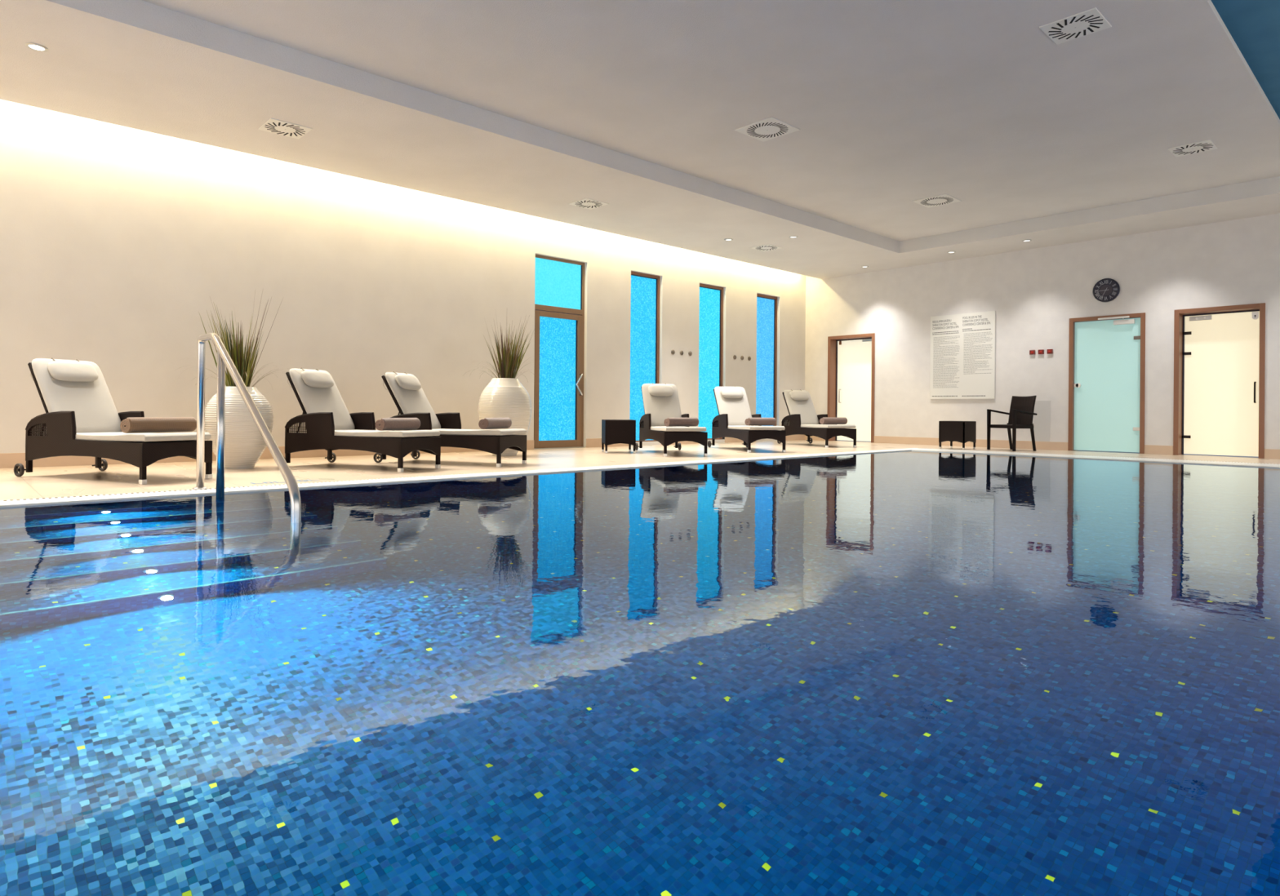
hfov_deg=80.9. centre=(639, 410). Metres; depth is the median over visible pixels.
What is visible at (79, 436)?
seat cushion
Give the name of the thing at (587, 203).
ceiling vent
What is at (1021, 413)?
armchair
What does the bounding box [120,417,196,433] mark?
rolled towel
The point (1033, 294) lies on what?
wall
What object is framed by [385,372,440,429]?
cushion
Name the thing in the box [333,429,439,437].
seat cushion
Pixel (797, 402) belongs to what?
cushion
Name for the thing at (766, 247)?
ceiling vent
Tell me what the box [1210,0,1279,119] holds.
trim
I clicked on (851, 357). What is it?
door
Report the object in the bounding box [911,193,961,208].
ceiling vent
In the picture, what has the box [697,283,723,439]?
window
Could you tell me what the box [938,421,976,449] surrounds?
side table
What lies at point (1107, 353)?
door
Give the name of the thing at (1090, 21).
ceiling vent
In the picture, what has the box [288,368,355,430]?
cushion
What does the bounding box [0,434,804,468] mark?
baseboard
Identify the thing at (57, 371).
pillow
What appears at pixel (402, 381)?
pillow
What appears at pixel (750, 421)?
rolled towel
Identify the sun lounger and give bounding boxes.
[13,358,212,484]
[283,368,440,472]
[373,371,526,466]
[635,382,707,456]
[707,386,786,453]
[777,389,856,448]
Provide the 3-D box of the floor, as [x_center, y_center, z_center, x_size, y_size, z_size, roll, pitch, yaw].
[-0.087,0.699,4.327,21.800,0.200,12.900,0,0,-43]
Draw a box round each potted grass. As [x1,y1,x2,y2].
[174,291,302,469]
[469,313,537,456]
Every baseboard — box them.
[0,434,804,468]
[804,435,1279,459]
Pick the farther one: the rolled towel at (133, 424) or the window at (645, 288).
the window at (645, 288)
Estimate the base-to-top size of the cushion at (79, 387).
0.653 m
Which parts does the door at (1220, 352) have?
handle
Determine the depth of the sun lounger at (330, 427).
7.57 m
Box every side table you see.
[601,419,635,453]
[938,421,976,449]
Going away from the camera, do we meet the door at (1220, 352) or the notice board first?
the door at (1220, 352)
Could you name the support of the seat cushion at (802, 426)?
on the sun lounger at (802, 419)
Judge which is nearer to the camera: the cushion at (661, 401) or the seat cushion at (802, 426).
the cushion at (661, 401)
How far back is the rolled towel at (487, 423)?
8.05 m
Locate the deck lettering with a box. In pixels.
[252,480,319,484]
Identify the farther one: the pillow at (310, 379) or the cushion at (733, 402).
the cushion at (733, 402)
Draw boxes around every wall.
[0,99,805,453]
[804,213,1279,449]
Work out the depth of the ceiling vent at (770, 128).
7.95 m
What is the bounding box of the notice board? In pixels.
[929,311,995,399]
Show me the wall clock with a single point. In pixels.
(1106, 290)
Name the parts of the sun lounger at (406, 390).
backrest frame, leg, panel, panel, leg, foot panel, leg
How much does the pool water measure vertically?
0.001 m
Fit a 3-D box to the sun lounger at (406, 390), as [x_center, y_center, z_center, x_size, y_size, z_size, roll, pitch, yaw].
[-2.080,0.075,8.331,1.560,1.016,0.699,0,0,20]
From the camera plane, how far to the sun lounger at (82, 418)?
6.30 m
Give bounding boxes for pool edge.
[0,448,1279,507]
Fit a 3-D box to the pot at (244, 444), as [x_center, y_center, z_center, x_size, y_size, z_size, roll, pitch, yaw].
[-3.956,0.168,7.412,0.610,0.800,0.610,0,0,-43]
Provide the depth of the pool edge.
7.07 m
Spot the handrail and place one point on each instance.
(224, 359)
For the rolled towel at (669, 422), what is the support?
on the sun lounger at (660, 401)
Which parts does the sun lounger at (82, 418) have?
leg, backrest frame, panel, leg, leg, panel, foot panel, leg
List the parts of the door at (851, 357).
handle, glass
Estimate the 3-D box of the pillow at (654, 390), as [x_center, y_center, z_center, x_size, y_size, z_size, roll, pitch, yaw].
[0.313,-0.299,11.231,0.385,0.180,0.146,0,0,-13]
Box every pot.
[204,386,273,469]
[478,377,531,456]
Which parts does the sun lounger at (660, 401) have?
leg, panel, leg, foot panel, panel, leg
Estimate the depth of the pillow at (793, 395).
13.93 m
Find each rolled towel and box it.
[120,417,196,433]
[375,417,420,431]
[478,417,511,429]
[663,417,698,426]
[745,417,776,426]
[819,417,847,424]
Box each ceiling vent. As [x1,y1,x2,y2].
[257,118,312,139]
[568,197,608,209]
[734,116,799,142]
[750,244,782,251]
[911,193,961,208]
[1039,7,1111,44]
[1167,139,1217,157]
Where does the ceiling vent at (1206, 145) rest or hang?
in the ceiling
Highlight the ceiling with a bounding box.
[0,0,1279,279]
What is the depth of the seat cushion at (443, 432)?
7.99 m
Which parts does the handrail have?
post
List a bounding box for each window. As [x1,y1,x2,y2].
[629,271,659,442]
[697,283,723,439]
[755,293,777,426]
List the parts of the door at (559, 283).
pane, transom pane, handle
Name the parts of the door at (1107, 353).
slide rail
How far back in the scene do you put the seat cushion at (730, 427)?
11.04 m
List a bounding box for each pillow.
[47,360,98,382]
[301,370,333,387]
[395,373,421,390]
[648,384,673,396]
[720,387,743,398]
[789,391,808,400]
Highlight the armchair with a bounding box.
[986,395,1037,451]
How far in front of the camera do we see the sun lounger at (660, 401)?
11.02 m
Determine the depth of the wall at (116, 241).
8.91 m
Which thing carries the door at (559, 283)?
in the wall at (116, 241)
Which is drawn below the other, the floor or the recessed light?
the floor
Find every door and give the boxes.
[533,254,586,449]
[826,333,875,442]
[1067,312,1145,453]
[1173,302,1265,458]
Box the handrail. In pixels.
[191,333,301,523]
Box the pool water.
[0,450,1279,895]
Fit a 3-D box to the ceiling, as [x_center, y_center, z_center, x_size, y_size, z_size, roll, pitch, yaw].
[0.066,-2.949,3.972,21.500,0.328,12.211,0,0,-43]
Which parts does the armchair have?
leg, armrest, leg, seat, leg, backrest, armrest, leg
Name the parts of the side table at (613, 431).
panel, panel, panel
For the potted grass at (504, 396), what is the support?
on the floor
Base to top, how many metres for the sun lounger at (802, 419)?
1.016 m
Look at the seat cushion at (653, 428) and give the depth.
9.93 m
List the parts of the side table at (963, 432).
panel, panel, panel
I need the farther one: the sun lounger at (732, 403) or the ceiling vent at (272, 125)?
the sun lounger at (732, 403)
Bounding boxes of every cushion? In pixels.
[31,358,121,433]
[75,431,211,441]
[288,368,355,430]
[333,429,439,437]
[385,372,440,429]
[431,428,526,435]
[641,383,681,426]
[650,426,706,431]
[714,386,751,425]
[728,425,785,430]
[783,390,818,424]
[800,424,855,428]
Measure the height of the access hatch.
0.687 m
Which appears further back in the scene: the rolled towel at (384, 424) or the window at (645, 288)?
the window at (645, 288)
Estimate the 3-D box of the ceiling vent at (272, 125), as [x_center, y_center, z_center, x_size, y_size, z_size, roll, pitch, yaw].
[-3.539,-2.808,7.496,0.390,0.013,0.390,0,0,-43]
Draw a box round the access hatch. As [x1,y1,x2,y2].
[1034,400,1050,441]
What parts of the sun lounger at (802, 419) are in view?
backrest frame, panel, leg, panel, foot panel, leg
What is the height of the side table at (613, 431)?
0.465 m
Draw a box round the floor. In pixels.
[0,440,1279,501]
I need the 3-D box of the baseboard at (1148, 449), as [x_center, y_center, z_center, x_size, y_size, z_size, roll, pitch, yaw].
[7.793,0.595,11.410,0.012,0.135,12.588,0,0,-43]
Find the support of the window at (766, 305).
in the wall at (116, 241)
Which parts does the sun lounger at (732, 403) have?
leg, backrest frame, panel, leg, foot panel, panel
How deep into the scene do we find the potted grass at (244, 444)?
7.27 m
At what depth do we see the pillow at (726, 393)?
12.27 m
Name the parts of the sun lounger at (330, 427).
leg, backrest frame, leg, panel, panel, leg, foot panel, leg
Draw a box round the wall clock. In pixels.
[1093,278,1119,302]
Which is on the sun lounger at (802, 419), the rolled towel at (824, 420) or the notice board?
the rolled towel at (824, 420)

